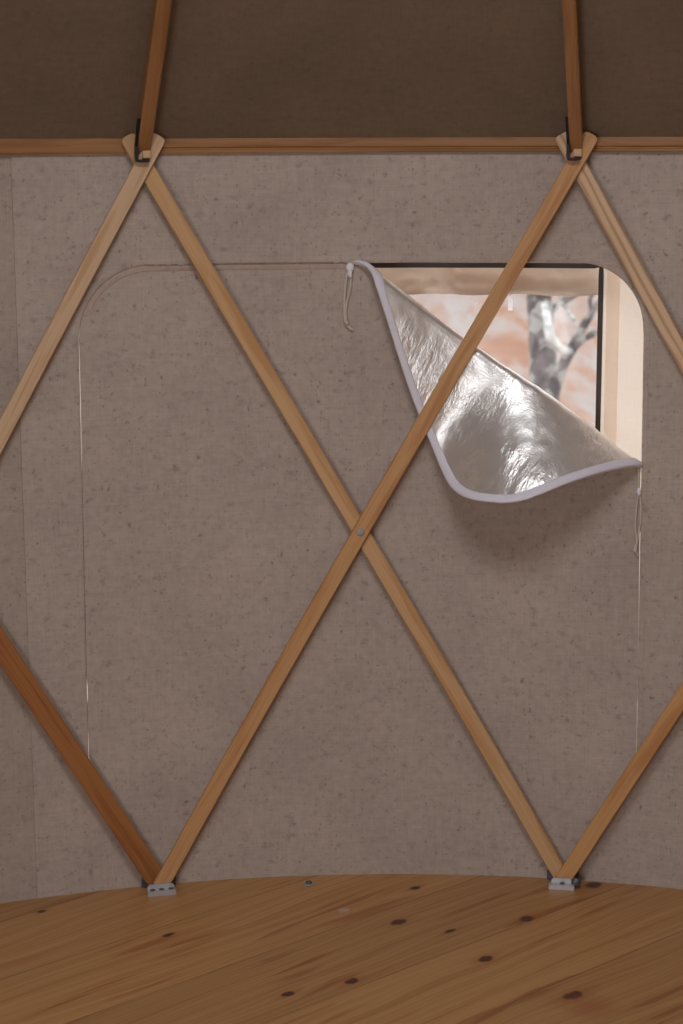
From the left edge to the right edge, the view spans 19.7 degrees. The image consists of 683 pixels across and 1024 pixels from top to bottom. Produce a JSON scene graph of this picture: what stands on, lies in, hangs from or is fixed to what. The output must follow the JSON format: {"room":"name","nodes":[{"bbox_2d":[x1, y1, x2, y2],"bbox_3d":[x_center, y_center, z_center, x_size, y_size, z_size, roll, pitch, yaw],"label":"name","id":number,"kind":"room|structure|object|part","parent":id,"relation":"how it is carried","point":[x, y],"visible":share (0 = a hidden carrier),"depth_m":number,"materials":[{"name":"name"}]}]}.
{"room":"traditional dwelling","nodes":[
{"label":"traditional dwelling","id":0,"kind":"room"},
{"bbox_2d":[0,155,36,902],"bbox_3d":[-1.578,0.364,2.457,1.021,1.629,3.756,3,11,14],"label":"wall","id":1,"kind":"structure","parent":0,"point":[18,881],"depth_m":4.13,"materials":[{"name":"fabric"}]},
{"bbox_2d":[0,874,682,1023],"bbox_3d":[0.106,1.260,2.204,4.670,0.040,4.670,0,11,0],"label":"floor","id":2,"kind":"structure","parent":0,"point":[344,948],"depth_m":3.98,"materials":[{"name":"brown wood"}]},
{"bbox_2d":[141,875,176,896],"bbox_3d":[-0.396,0.816,4.301,0.076,0.024,0.058,-3,11,-13],"label":"bracket","id":3,"kind":"object","parent":2,"relation":"on","point":[163,889],"visible":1,"depth_m":4.29,"materials":[{"name":"metal"}]},
{"bbox_2d":[0,626,160,884],"bbox_3d":[-0.825,0.059,3.992,0.953,1.622,0.064,-5,12,-25],"label":"wooden slat","id":4,"kind":"object","parent":3,"relation":"attached to","point":[12,663],"depth_m":4.21,"materials":[{"name":"brown wood"}]},
{"bbox_3d":[-0.402,0.811,4.326,0.076,0.023,0.004,-3,11,-13],"label":"plate","id":5,"kind":"part","parent":3,"relation":"part of","materials":[{"name":"metal"}]},
{"bbox_3d":[-0.391,0.821,4.284,0.064,0.020,0.022,-3,11,-13],"label":"plate","id":6,"kind":"part","parent":3,"relation":"part of","materials":[{"name":"metal"}]},
{"bbox_2d":[303,880,313,885],"bbox_3d":[-0.072,0.816,4.339,0.025,0.007,0.025,0,11,0],"label":"bolt","id":7,"kind":"object","parent":2,"relation":"on","point":[307,883],"visible":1,"depth_m":4.33,"materials":[{"name":"grey metal"}]},
{"bbox_2d":[547,870,580,890],"bbox_3d":[0.487,0.808,4.324,0.077,0.024,0.058,2,11,10],"label":"bracket","id":8,"kind":"object","parent":2,"relation":"on","point":[568,884],"visible":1,"depth_m":4.30,"materials":[{"name":"metal"}]},
{"bbox_3d":[0.481,0.813,4.308,0.058,0.020,0.022,2,11,10],"label":"plate","id":9,"kind":"part","parent":8,"relation":"part of","materials":[{"name":"metal"}]},
{"bbox_3d":[0.489,0.803,4.351,0.070,0.023,0.004,2,11,10],"label":"plate","id":10,"kind":"part","parent":8,"relation":"part of","materials":[{"name":"metal"}]},
{"bbox_2d":[0,0,682,138],"bbox_3d":[0.098,-0.954,1.768,4.737,1.473,4.737,-2,11,-10],"label":"ceiling","id":11,"kind":"structure","parent":0,"point":[70,69],"depth_m":3.85,"materials":[{"name":"brown fabric"}]},
{"bbox_2d":[134,0,171,162],"bbox_3d":[-0.224,-1.236,3.103,0.034,1.378,1.588,-3,11,-13],"label":"pole","id":12,"kind":"object","parent":11,"relation":"attached to","point":[161,9],"visible":1,"depth_m":3.80,"materials":[{"name":"brown wood"}]},
{"bbox_2d":[562,0,582,160],"bbox_3d":[0.336,-1.241,3.120,0.032,1.378,1.588,2,11,10],"label":"pole","id":13,"kind":"object","parent":11,"relation":"attached to","point":[574,121],"visible":1,"depth_m":3.83,"materials":[{"name":"brown wood"}]},
{"bbox_2d":[11,152,682,898],"bbox_3d":[0.864,0.434,2.059,3.073,1.629,4.555,0,11,0],"label":"wall","id":14,"kind":"structure","parent":0,"point":[374,809],"depth_m":4.16,"materials":[{"name":"grey fabric"}]},
{"bbox_2d":[0,138,126,154],"bbox_3d":[-0.962,-0.698,3.769,1.205,0.037,0.093,-6,13,-28],"label":"wall rail","id":15,"kind":"object","parent":14,"relation":"attached to","point":[88,145],"visible":0.89,"depth_m":3.97,"materials":[{"name":"brown wood"}]},
{"bbox_2d":[0,133,164,453],"bbox_3d":[-0.794,0.060,3.990,0.939,1.621,0.063,-5,12,-24],"label":"wooden slat","id":16,"kind":"object","parent":14,"relation":"attached to","point":[137,175],"depth_m":4.01,"materials":[{"name":"brown wood"}]},
{"bbox_2d":[160,137,682,152],"bbox_3d":[0.619,-0.728,3.894,2.042,0.035,0.256,3,11,14],"label":"wall rail","id":17,"kind":"object","parent":14,"relation":"attached to","point":[427,144],"visible":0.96,"depth_m":4.06,"materials":[{"name":"brown wood"}]},
{"bbox_2d":[79,262,643,751],"bbox_3d":[0.111,0.250,4.123,2.960,2.000,0.527,0,11,0],"label":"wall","id":18,"kind":"structure","parent":0,"point":[631,334],"depth_m":4.23,"materials":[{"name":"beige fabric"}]},
{"bbox_2d":[121,133,562,877],"bbox_3d":[0.027,0.018,4.193,0.945,1.621,0.063,-1,11,-2],"label":"wooden slat","id":19,"kind":"object","parent":18,"relation":"attached to","point":[153,181],"depth_m":4.20,"materials":[{"name":"brown wood"}]},
{"bbox_2d":[79,260,642,759],"bbox_3d":[0.047,0.006,4.167,1.173,1.063,0.195,1,11,7],"label":"flap","id":20,"kind":"object","parent":18,"relation":"attached to","point":[210,532],"visible":1,"depth_m":4.21,"materials":[{"name":"grey fabric"}]},
{"bbox_2d":[343,263,353,330],"bbox_3d":[0.015,-0.451,4.137,0.025,0.144,0.012,0,11,0],"label":"string","id":21,"kind":"object","parent":20,"relation":"hanging from","point":[350,267],"visible":1,"depth_m":4.14,"materials":[{"name":"fabric"}]},
{"bbox_2d":[633,467,641,555],"bbox_3d":[0.626,-0.001,4.163,0.016,0.195,0.012,4,12,19],"label":"string","id":22,"kind":"object","parent":20,"relation":"hanging from","point":[638,491],"visible":1,"depth_m":4.17,"materials":[{"name":"fabric"}]},
{"bbox_2d":[72,256,649,756],"bbox_3d":[0.045,-0.003,4.194,1.210,1.070,0.093,0,11,-1],"label":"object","id":23,"kind":"structure","parent":18,"relation":"attached to","point":[309,259],"depth_m":4.13,"materials":[{"name":"grey fabric"}]},
{"bbox_2d":[153,132,597,883],"bbox_3d":[0.055,0.020,4.179,0.939,1.621,0.063,0,11,-1],"label":"wooden slat","id":24,"kind":"object","parent":18,"relation":"attached to","point":[570,171],"depth_m":4.19,"materials":[{"name":"orange wood"}]},
{"bbox_2d":[370,262,603,431],"bbox_3d":[0.085,-0.072,4.297,0.951,0.935,0.066,0,11,-1],"label":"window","id":25,"kind":"structure","parent":18,"relation":"in","point":[397,264],"depth_m":4.22,"materials":[{"name":"black plastic"}]},
{"bbox_2d":[376,268,598,296],"bbox_3d":[0.083,-0.502,4.240,0.948,0.076,0.075,0,11,-1],"label":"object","id":26,"kind":"object","parent":25,"relation":"attached to","point":[565,282],"depth_m":4.25,"materials":[{"name":"beige fabric"}]},
{"bbox_2d":[501,292,512,310],"bbox_3d":[0.348,-0.457,4.250,0.042,0.045,0.001,1,11,6],"label":"loop","id":27,"kind":"object","parent":26,"relation":"hanging from","point":[509,296],"visible":0.38,"depth_m":4.25,"materials":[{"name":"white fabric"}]},
{"bbox_2d":[603,270,619,444],"bbox_3d":[0.580,-0.111,4.267,0.028,1.250,0.001,2,11,9],"label":"trim","id":28,"kind":"structure","parent":18,"relation":"attached to","point":[613,281],"depth_m":4.22,"materials":[{"name":"beige wood"}]},
{"bbox_2d":[556,132,682,373],"bbox_3d":[0.891,0.043,4.049,0.946,1.621,0.063,4,12,21],"label":"wooden slat","id":29,"kind":"object","parent":18,"relation":"attached to","point":[587,181],"depth_m":4.05,"materials":[{"name":"brown wood"}]},
{"bbox_2d":[556,682,682,878],"bbox_3d":[0.912,0.047,4.026,0.939,1.621,0.063,4,12,21],"label":"wooden slat","id":30,"kind":"object","parent":18,"relation":"attached to","point":[660,730],"depth_m":4.25,"materials":[{"name":"brown wood"}]},
{"label":"outside","id":31,"kind":"structure","parent":0,"visible":0},
{"bbox_2d":[409,294,597,426],"bbox_3d":[0.212,-10.762,38.006,113.430,10.813,70.000,0,11,0],"label":"sky","id":32,"kind":"structure","parent":31,"point":[505,340],"depth_m":20.14,"materials":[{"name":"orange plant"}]},
{"bbox_2d":[527,294,597,400],"bbox_3d":[1.115,-1.085,9.411,0.511,2.098,0.816,2,11,9],"label":"tree","id":33,"kind":"object","parent":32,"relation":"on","point":[545,373],"visible":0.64,"depth_m":9.40,"materials":[{"name":"grey plant"}]}
]}

